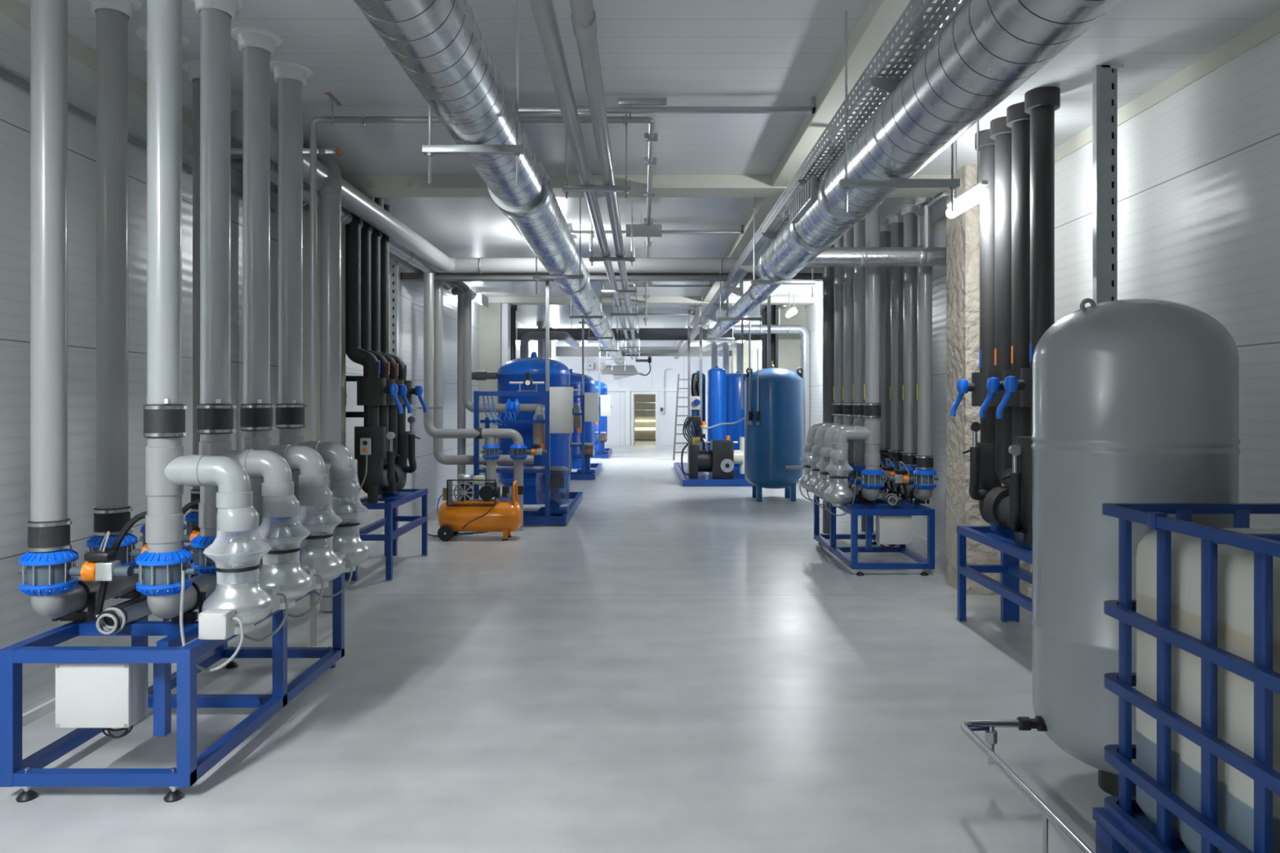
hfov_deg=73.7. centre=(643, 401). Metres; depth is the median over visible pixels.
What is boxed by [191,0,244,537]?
pvc riser
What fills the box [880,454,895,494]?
hose
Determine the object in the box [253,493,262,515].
socket
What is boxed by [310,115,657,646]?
pipe
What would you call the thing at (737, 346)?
deep riser
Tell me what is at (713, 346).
deep riser
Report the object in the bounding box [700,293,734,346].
channel
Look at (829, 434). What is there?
pvc elbow
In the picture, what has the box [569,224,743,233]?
rail
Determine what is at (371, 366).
insulated riser
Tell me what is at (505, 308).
trim
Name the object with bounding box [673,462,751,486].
base
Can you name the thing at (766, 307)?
deep riser
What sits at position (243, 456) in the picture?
socket
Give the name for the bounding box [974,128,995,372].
insulated riser
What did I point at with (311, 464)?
pvc elbow
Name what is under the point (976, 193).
lamp
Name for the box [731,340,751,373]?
column
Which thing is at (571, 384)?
air regulator
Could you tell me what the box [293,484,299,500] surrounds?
socket
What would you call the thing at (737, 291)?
bracket
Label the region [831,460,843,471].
valve
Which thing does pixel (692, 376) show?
hose
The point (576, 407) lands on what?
tube
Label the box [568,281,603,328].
channel
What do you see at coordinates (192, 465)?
socket
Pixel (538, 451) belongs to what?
valve actuator
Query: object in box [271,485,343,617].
pump
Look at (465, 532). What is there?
hose
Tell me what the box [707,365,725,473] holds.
gas cylinder
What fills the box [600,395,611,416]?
upper cabinet
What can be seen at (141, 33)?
pvc riser
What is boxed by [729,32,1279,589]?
wall
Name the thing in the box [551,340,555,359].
trim
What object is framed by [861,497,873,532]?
deep riser
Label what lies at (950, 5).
cable tray
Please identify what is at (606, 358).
channel
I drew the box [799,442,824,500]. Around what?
pump
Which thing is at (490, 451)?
valve
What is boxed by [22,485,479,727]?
baseboard
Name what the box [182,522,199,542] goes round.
valve actuator
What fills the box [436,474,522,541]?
air compressor
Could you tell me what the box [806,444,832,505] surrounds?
pump
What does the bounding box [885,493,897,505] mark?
pipe fitting
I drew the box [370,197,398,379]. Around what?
insulated riser
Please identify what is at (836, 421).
socket
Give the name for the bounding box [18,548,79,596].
valve
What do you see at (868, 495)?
pipe
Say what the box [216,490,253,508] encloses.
socket
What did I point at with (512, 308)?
deep riser
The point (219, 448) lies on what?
socket
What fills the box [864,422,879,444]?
socket
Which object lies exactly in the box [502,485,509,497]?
switch
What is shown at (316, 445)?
socket
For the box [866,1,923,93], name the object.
bracket
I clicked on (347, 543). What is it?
pump
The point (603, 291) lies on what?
channel
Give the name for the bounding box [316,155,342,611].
pipe
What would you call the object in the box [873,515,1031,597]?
baseboard
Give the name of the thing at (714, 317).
bracket
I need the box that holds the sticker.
[863,383,865,399]
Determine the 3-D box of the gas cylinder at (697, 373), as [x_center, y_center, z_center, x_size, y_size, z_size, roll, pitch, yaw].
[1.120,0.372,17.400,0.300,2.015,0.300,0,0,0]
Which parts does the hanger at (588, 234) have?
threaded rod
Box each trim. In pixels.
[0,0,557,346]
[501,303,510,487]
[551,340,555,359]
[607,387,707,391]
[625,391,630,445]
[804,9,1279,307]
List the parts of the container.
cage post, cage rail, cage post, cage rail, cage post, cage rail, cage rail, cage rail, cage post, cage post, cage post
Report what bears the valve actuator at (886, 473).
attached to the valve at (910, 468)
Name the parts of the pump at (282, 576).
clear bulb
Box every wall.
[0,13,559,714]
[560,356,729,444]
[633,394,655,417]
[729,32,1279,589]
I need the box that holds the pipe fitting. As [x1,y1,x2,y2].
[877,489,902,505]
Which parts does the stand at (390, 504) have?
post, rail, rail, rail, rail, post, post, mount plate, rail, rail, rail, rail, post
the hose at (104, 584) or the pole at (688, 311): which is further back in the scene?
the pole at (688, 311)
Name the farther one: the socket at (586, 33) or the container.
the socket at (586, 33)
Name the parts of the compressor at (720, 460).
motor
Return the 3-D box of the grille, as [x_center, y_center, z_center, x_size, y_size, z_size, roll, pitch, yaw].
[1.006,-1.270,5.400,0.049,0.135,0.700,0,0,0]
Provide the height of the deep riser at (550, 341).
3.340 m
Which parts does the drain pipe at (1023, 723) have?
valve lever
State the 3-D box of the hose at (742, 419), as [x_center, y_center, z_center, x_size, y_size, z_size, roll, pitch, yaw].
[1.458,0.366,15.096,0.942,0.238,0.203,0,0,36]
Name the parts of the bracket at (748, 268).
hanger post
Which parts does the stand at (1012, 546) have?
foot plate, post, rail, rail, rail, rail, mount plate, post, rail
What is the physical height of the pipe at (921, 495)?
0.174 m
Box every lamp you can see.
[474,288,488,307]
[786,284,796,317]
[946,120,988,217]
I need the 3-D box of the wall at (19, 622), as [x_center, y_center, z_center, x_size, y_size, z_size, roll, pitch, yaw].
[-2.980,-0.170,11.750,0.200,3.340,35.500,0,0,0]
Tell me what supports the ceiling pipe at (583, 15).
attached to the channel at (592, 259)
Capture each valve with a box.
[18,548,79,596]
[85,533,137,568]
[134,547,196,596]
[138,524,186,548]
[184,511,198,534]
[189,532,239,574]
[234,520,277,556]
[270,510,309,542]
[480,444,502,459]
[508,444,527,459]
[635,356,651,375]
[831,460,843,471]
[840,462,853,480]
[848,465,865,484]
[857,468,885,489]
[887,462,902,471]
[900,466,916,484]
[913,469,937,489]
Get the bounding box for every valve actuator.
[69,531,133,582]
[130,537,186,557]
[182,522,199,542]
[526,438,546,455]
[881,457,897,479]
[887,461,915,484]
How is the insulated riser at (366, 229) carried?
on the assembly
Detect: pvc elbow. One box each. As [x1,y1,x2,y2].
[164,454,253,508]
[221,448,293,497]
[263,444,327,488]
[297,440,355,480]
[806,422,834,443]
[814,423,843,445]
[822,424,854,447]
[832,426,870,449]
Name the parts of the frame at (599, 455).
post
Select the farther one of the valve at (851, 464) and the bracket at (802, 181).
the valve at (851, 464)
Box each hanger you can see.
[324,92,342,124]
[587,233,591,251]
[777,304,786,324]
[915,192,951,247]
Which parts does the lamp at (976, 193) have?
hanger rod, hanger rod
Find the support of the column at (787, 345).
on the floor
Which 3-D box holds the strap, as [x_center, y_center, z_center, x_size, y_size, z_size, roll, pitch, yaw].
[-2.605,0.055,9.850,0.552,0.050,0.040,0,0,0]
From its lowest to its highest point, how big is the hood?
0.280 m
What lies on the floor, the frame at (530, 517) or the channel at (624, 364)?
the frame at (530, 517)
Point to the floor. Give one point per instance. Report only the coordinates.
(668, 666)
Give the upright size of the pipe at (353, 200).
0.202 m
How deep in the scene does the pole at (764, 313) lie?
16.79 m
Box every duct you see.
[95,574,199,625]
[353,0,642,379]
[706,0,1122,342]
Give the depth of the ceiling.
4.97 m
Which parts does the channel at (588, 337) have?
threaded rod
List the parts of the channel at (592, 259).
threaded rod, threaded rod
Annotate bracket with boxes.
[346,375,364,417]
[697,306,710,330]
[703,293,718,322]
[711,297,728,311]
[723,281,742,296]
[737,231,761,276]
[760,191,789,239]
[796,124,835,185]
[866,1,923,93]
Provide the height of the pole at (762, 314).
3.340 m
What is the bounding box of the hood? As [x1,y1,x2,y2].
[600,364,642,374]
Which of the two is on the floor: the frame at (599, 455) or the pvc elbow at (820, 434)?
the frame at (599, 455)
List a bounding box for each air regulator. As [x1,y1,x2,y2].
[509,372,544,391]
[569,382,581,395]
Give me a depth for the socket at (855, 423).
7.99 m
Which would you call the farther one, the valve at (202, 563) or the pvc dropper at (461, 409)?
the pvc dropper at (461, 409)
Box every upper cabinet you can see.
[584,392,599,422]
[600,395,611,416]
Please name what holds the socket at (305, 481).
attached to the pvc elbow at (311, 464)
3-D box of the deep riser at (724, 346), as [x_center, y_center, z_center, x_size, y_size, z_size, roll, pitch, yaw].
[1.752,0.075,19.466,0.140,2.849,1.874,0,0,-3]
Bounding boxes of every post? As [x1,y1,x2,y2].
[389,257,398,541]
[1092,65,1124,303]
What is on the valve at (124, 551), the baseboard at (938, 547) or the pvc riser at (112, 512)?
the pvc riser at (112, 512)
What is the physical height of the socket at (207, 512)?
0.115 m
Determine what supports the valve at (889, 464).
attached to the pipe at (921, 495)
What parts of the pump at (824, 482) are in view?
clear bulb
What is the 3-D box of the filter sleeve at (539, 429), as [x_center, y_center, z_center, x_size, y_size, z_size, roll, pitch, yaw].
[-1.287,0.370,10.644,0.164,0.460,0.279,0,0,-13]
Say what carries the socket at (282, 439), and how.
attached to the pvc riser at (291, 77)
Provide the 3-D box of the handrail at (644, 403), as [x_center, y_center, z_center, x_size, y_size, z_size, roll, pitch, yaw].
[0.000,0.760,35.000,3.600,1.480,0.057,0,0,0]
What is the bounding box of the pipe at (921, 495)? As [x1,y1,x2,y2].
[881,479,932,503]
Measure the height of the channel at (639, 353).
0.582 m
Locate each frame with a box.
[0,573,344,802]
[473,391,582,524]
[569,395,602,479]
[590,396,612,457]
[813,490,934,576]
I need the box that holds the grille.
[789,176,817,223]
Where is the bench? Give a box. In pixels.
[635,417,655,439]
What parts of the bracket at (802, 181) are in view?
bracket arm, hanger post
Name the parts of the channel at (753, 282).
threaded rod, threaded rod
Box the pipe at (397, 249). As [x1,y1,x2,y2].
[270,160,475,299]
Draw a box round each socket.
[145,445,183,497]
[145,512,183,544]
[181,454,205,486]
[198,440,231,486]
[198,502,217,528]
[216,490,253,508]
[231,448,251,477]
[241,437,271,478]
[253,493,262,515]
[262,481,293,497]
[271,444,290,457]
[276,434,303,471]
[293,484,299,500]
[298,474,327,488]
[305,440,320,450]
[319,179,342,195]
[328,467,355,480]
[570,9,597,42]
[660,368,672,414]
[806,436,815,443]
[814,438,823,445]
[822,440,833,447]
[832,442,848,449]
[833,419,843,423]
[843,420,853,440]
[847,448,853,459]
[853,421,865,442]
[853,426,862,439]
[853,449,865,462]
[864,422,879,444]
[864,453,879,466]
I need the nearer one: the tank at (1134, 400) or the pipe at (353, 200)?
the tank at (1134, 400)
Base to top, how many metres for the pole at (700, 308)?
3.220 m
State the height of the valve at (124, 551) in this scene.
0.176 m
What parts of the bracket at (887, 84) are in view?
bracket arm, hanger post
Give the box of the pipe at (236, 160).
[231,155,450,289]
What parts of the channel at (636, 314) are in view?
threaded rod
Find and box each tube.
[482,395,563,471]
[569,403,592,472]
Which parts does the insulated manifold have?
valve handle, handle knob, gauge stem, valve handle, handle knob, valve handle, drain lever, handle knob, gauge stem, support leg, support leg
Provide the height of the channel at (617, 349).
0.869 m
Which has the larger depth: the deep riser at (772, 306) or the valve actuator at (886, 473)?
the deep riser at (772, 306)
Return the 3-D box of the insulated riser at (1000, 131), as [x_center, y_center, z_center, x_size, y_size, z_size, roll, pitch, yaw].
[2.370,-1.010,5.580,0.192,1.660,0.191,0,0,0]
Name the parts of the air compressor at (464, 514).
guard plate, electric motor, support leg, push handle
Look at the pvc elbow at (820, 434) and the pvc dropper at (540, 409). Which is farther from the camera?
the pvc dropper at (540, 409)
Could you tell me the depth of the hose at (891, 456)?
7.75 m
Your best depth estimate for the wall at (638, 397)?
37.60 m
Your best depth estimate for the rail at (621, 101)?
5.14 m
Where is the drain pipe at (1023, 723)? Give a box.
[960,715,1093,852]
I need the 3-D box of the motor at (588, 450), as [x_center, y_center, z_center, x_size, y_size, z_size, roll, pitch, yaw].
[-1.125,1.126,16.850,0.350,0.528,0.300,0,0,0]
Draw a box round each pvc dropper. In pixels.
[423,272,524,526]
[433,281,533,465]
[457,293,466,499]
[462,288,545,416]
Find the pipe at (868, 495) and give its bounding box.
[844,480,879,503]
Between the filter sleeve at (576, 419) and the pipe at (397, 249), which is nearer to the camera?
the pipe at (397, 249)
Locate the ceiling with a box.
[17,0,1279,346]
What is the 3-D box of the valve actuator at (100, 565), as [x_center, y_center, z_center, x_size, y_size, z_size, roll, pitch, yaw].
[-2.208,0.632,3.486,0.235,0.202,0.107,0,0,0]
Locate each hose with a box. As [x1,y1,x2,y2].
[93,511,146,616]
[182,499,199,514]
[427,532,485,536]
[691,374,696,395]
[693,374,699,395]
[696,374,699,395]
[700,417,744,429]
[880,452,908,501]
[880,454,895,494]
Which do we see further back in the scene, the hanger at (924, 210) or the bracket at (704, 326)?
the bracket at (704, 326)
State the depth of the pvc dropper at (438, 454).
10.35 m
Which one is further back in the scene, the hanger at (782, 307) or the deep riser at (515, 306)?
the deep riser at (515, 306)
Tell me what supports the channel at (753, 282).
hanging from the ceiling
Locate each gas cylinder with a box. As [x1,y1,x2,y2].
[690,370,705,449]
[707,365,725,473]
[725,371,746,470]
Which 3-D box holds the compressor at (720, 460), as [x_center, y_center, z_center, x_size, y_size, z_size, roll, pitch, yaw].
[1.266,0.765,15.550,1.189,1.230,0.660,0,0,0]
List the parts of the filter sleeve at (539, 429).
actuator knob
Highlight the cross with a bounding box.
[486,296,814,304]
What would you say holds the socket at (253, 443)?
attached to the pvc riser at (257, 45)
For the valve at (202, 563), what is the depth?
3.82 m
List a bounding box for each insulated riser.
[346,212,380,377]
[360,197,389,378]
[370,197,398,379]
[380,204,406,380]
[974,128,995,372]
[990,115,1011,370]
[1006,102,1030,369]
[1024,86,1060,368]
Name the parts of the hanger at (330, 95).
threaded rod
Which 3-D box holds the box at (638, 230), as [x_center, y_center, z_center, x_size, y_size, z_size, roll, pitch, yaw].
[0.005,-1.725,8.320,0.350,0.230,0.040,0,0,0]
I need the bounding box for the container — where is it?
[1092,502,1279,852]
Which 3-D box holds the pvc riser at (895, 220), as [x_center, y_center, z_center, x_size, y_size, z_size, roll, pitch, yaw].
[2.520,-0.604,8.462,0.235,2.472,0.235,0,0,0]
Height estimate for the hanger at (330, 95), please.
0.193 m
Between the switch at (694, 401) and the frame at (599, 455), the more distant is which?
the frame at (599, 455)
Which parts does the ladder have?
rail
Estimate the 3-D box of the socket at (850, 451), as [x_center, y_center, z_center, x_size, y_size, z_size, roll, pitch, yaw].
[2.050,0.512,8.462,0.137,0.115,0.137,0,0,0]
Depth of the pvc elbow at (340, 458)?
4.67 m
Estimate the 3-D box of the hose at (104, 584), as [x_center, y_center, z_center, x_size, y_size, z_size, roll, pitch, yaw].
[-2.177,0.680,3.625,0.279,0.446,0.046,0,0,-18]
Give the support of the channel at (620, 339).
hanging from the ceiling
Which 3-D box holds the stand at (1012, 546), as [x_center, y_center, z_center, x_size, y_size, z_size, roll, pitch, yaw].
[2.353,1.174,5.250,0.415,0.652,1.220,0,0,0]
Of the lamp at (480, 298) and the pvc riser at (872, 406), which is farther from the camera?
the lamp at (480, 298)
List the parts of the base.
deck plate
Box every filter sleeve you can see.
[533,413,545,449]
[573,409,581,432]
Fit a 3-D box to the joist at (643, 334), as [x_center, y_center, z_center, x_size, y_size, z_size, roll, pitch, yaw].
[0.060,-1.542,19.500,5.860,0.275,0.160,0,0,0]
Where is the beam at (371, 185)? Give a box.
[341,174,951,197]
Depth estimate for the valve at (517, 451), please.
9.91 m
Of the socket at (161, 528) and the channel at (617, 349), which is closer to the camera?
the socket at (161, 528)
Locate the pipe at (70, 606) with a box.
[30,544,196,621]
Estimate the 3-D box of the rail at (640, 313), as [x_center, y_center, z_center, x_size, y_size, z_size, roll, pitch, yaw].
[0.370,-1.795,17.185,1.340,0.090,0.070,0,0,0]
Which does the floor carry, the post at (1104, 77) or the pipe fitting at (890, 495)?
the post at (1104, 77)
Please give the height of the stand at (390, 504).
0.652 m
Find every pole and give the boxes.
[545,281,549,391]
[578,318,585,395]
[596,342,601,396]
[686,310,691,470]
[699,304,702,477]
[741,281,743,408]
[767,295,770,368]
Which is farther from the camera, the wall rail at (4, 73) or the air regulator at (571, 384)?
the air regulator at (571, 384)
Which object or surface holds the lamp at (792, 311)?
hanging from the ceiling
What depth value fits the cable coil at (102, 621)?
3.35 m
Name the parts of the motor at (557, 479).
motor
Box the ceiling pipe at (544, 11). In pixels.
[528,0,633,359]
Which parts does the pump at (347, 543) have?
clear bulb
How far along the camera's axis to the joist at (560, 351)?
24.54 m
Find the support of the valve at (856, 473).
on the pipe at (868, 495)
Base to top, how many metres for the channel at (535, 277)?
0.881 m
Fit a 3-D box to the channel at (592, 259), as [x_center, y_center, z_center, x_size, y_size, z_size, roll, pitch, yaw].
[-0.287,-1.549,7.900,0.425,0.582,0.040,0,0,0]
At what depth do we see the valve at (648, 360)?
27.29 m
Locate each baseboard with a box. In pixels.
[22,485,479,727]
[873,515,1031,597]
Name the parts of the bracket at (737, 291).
hanger post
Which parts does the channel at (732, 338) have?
threaded rod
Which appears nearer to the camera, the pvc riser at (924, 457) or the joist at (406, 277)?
the pvc riser at (924, 457)
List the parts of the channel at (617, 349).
threaded rod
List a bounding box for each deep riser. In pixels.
[510,304,514,360]
[513,304,516,359]
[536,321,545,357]
[549,327,552,359]
[702,342,717,368]
[716,342,728,373]
[728,342,741,373]
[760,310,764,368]
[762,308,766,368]
[764,306,767,368]
[770,304,775,368]
[822,244,834,533]
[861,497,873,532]
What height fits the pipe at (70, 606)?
0.174 m
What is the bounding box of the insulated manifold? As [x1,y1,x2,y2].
[950,367,1031,546]
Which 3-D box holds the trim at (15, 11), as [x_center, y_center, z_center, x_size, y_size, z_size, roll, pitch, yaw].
[-2.873,-1.790,11.750,0.015,0.100,35.500,0,0,0]
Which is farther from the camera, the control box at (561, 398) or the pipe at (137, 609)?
the control box at (561, 398)
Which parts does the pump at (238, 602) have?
clear bulb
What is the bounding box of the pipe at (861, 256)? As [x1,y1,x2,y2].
[805,246,946,266]
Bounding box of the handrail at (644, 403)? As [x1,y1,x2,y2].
[635,402,655,417]
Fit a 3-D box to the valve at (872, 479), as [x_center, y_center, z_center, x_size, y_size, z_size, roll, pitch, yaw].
[2.050,0.690,7.636,0.201,0.176,0.201,0,0,44]
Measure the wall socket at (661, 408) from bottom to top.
1.597 m
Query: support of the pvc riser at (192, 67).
on the valve at (193, 517)
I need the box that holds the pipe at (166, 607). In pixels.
[146,534,315,621]
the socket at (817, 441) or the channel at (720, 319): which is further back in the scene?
the channel at (720, 319)
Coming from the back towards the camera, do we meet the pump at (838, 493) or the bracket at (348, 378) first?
the pump at (838, 493)
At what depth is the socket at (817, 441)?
8.41 m
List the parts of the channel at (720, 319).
threaded rod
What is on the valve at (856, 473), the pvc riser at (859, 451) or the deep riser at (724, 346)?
the pvc riser at (859, 451)
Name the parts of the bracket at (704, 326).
hanger post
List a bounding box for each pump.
[179,505,273,671]
[231,494,311,641]
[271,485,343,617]
[305,478,369,598]
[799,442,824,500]
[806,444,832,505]
[814,447,845,510]
[823,449,858,515]
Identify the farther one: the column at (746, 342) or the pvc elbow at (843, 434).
the column at (746, 342)
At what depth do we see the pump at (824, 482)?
8.00 m
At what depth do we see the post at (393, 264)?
9.20 m
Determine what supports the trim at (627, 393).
attached to the wall at (655, 379)
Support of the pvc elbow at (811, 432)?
attached to the pump at (806, 477)
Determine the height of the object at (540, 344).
3.340 m
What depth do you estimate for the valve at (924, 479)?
7.57 m
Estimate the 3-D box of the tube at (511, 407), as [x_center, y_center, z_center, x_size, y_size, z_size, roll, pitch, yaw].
[-1.510,0.388,10.666,0.988,0.939,0.413,0,0,-13]
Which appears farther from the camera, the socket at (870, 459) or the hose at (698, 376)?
the hose at (698, 376)
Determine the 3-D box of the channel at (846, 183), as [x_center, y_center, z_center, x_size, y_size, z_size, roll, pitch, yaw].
[1.206,-1.369,4.020,0.560,0.943,0.040,0,0,0]
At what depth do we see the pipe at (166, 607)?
3.60 m
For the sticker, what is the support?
attached to the pvc riser at (872, 406)
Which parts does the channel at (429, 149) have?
threaded rod, threaded rod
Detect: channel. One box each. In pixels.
[190,110,341,186]
[422,0,524,184]
[533,197,583,293]
[562,105,631,198]
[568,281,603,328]
[587,303,613,346]
[589,203,635,266]
[598,317,618,357]
[601,248,636,296]
[605,351,622,364]
[610,281,638,318]
[611,341,626,369]
[615,328,639,330]
[619,322,639,342]
[622,325,639,350]
[625,340,640,355]
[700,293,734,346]
[717,253,763,329]
[750,197,816,297]
[839,10,959,211]
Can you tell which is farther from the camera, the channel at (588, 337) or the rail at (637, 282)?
the channel at (588, 337)
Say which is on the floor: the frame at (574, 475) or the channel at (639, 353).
the frame at (574, 475)
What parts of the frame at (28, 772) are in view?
post, rail, rail, rail, rail, rail, post, post, rail, post, rail, post, rail, rail, post, rail, post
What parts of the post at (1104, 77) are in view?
head plate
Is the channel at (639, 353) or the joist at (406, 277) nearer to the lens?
the joist at (406, 277)
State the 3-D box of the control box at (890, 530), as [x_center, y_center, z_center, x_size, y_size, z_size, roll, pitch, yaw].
[2.185,1.143,7.449,0.280,0.309,0.133,0,0,0]
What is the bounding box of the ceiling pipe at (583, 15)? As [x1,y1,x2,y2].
[568,0,637,359]
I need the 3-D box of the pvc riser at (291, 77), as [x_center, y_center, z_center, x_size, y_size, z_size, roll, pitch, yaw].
[-1.950,-0.604,4.715,0.235,2.472,0.235,0,0,0]
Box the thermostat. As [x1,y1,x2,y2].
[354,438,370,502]
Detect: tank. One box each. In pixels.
[471,351,570,504]
[568,368,595,469]
[594,380,607,451]
[744,322,807,502]
[1031,297,1239,795]
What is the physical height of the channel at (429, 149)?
0.869 m
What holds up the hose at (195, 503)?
on the frame at (28, 772)
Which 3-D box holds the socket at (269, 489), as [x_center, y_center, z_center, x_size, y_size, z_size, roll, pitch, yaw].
[-1.665,0.398,3.889,0.136,0.065,0.136,0,0,0]
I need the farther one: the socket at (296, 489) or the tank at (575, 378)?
the tank at (575, 378)
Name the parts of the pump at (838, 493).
clear bulb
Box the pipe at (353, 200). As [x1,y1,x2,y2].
[231,107,822,274]
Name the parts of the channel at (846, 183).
threaded rod, threaded rod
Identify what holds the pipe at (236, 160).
on the joist at (406, 277)
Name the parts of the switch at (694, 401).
switch knob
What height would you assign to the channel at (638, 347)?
0.582 m
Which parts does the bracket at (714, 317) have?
hanger post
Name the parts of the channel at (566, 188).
threaded rod, threaded rod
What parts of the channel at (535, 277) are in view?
threaded rod, threaded rod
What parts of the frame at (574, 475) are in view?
rail, rail, post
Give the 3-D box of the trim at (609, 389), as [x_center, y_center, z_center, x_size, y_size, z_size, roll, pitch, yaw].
[0.060,-0.420,29.480,5.880,0.120,0.040,0,0,0]
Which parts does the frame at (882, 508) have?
post, rail, post, rail, rail, post, rail, rail, rail, post, rail, rail, rail, rail, rail, post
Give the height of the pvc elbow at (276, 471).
0.214 m
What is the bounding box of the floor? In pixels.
[0,439,1111,852]
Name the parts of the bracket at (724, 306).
hanger post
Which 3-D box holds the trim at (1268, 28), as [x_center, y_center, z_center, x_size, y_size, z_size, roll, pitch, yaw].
[2.993,-1.790,11.750,0.015,0.100,35.500,0,0,0]
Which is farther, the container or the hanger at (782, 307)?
the hanger at (782, 307)
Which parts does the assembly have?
support leg, gauge stem, handle knob, valve handle, handle knob, valve handle, gauge stem, handle knob, valve handle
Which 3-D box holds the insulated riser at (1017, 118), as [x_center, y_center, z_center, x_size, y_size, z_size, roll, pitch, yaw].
[2.370,-1.010,5.325,0.192,1.660,0.191,0,0,0]
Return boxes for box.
[55,663,147,738]
[549,386,573,433]
[586,362,603,369]
[626,213,662,236]
[875,515,911,550]
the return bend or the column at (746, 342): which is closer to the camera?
the return bend
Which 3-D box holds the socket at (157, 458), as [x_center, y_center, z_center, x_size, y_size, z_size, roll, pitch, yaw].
[-1.950,0.280,3.476,0.137,0.200,0.137,0,0,0]
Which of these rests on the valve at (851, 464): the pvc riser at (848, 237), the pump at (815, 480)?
the pvc riser at (848, 237)
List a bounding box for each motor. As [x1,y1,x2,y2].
[537,466,568,513]
[577,445,595,472]
[595,433,608,453]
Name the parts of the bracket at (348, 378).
arm, arm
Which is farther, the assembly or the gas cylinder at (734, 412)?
the gas cylinder at (734, 412)
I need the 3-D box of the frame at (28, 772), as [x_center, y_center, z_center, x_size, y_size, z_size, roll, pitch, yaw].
[-2.058,1.215,4.027,0.715,0.570,1.672,0,0,0]
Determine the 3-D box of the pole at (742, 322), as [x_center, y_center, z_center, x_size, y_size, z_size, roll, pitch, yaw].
[1.460,-0.870,12.600,0.060,1.940,0.060,0,0,0]
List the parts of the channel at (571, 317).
threaded rod, threaded rod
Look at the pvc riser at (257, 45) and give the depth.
4.25 m
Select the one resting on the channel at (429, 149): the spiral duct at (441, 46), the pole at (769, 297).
the spiral duct at (441, 46)
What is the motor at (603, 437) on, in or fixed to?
on the frame at (599, 455)
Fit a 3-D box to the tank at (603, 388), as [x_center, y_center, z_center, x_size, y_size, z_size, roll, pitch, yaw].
[-1.712,0.345,24.150,1.377,2.090,0.994,0,0,0]
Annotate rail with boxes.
[0,66,275,213]
[514,96,815,113]
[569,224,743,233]
[628,281,711,287]
[636,310,694,315]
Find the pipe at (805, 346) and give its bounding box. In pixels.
[733,324,810,474]
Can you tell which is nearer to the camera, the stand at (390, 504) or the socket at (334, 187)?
the socket at (334, 187)
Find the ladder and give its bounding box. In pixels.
[672,373,687,460]
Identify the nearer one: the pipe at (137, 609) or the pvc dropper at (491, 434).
the pipe at (137, 609)
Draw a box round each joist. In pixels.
[400,272,822,281]
[517,328,761,340]
[555,346,731,356]
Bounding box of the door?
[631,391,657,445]
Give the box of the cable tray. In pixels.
[673,0,965,359]
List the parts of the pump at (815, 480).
clear bulb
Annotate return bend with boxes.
[520,331,579,358]
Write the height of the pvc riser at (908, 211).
2.472 m
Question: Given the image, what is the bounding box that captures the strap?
[405,405,441,408]
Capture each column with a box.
[479,302,501,487]
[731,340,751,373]
[775,304,805,373]
[946,164,1030,595]
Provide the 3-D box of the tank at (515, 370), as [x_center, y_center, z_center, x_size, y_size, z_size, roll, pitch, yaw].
[-1.712,0.345,11.850,1.377,2.090,0.994,0,0,0]
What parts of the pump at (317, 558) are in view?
clear bulb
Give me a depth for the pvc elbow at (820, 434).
8.42 m
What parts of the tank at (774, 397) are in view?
leg, leg, leg, leg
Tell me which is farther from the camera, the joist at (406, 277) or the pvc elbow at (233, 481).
the joist at (406, 277)
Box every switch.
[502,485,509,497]
[688,395,700,409]
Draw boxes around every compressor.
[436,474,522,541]
[680,409,744,479]
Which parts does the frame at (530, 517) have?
post, post, rail, rail, rail, post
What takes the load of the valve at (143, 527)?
on the pipe at (70, 606)
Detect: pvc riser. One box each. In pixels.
[26,0,71,553]
[88,0,142,537]
[136,26,189,502]
[142,0,187,553]
[182,60,199,512]
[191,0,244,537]
[231,26,281,523]
[270,60,313,500]
[831,235,843,423]
[840,226,853,463]
[850,217,865,466]
[862,201,882,470]
[880,222,890,460]
[884,213,903,463]
[897,204,917,466]
[911,197,935,470]
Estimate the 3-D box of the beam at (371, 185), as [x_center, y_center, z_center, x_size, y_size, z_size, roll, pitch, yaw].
[0.060,-1.785,7.060,5.880,0.110,0.320,0,0,0]
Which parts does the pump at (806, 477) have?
clear bulb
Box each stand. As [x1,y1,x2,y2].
[344,488,428,581]
[955,525,1031,622]
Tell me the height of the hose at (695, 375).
0.518 m
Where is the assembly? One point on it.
(384, 401)
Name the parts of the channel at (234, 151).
threaded rod, threaded rod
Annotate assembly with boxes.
[354,377,426,502]
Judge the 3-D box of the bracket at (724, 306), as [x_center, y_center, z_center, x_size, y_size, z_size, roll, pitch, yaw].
[1.090,-1.515,12.100,0.230,0.450,0.060,0,0,0]
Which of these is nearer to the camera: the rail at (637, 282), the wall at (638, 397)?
the rail at (637, 282)
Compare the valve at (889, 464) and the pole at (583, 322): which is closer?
the valve at (889, 464)

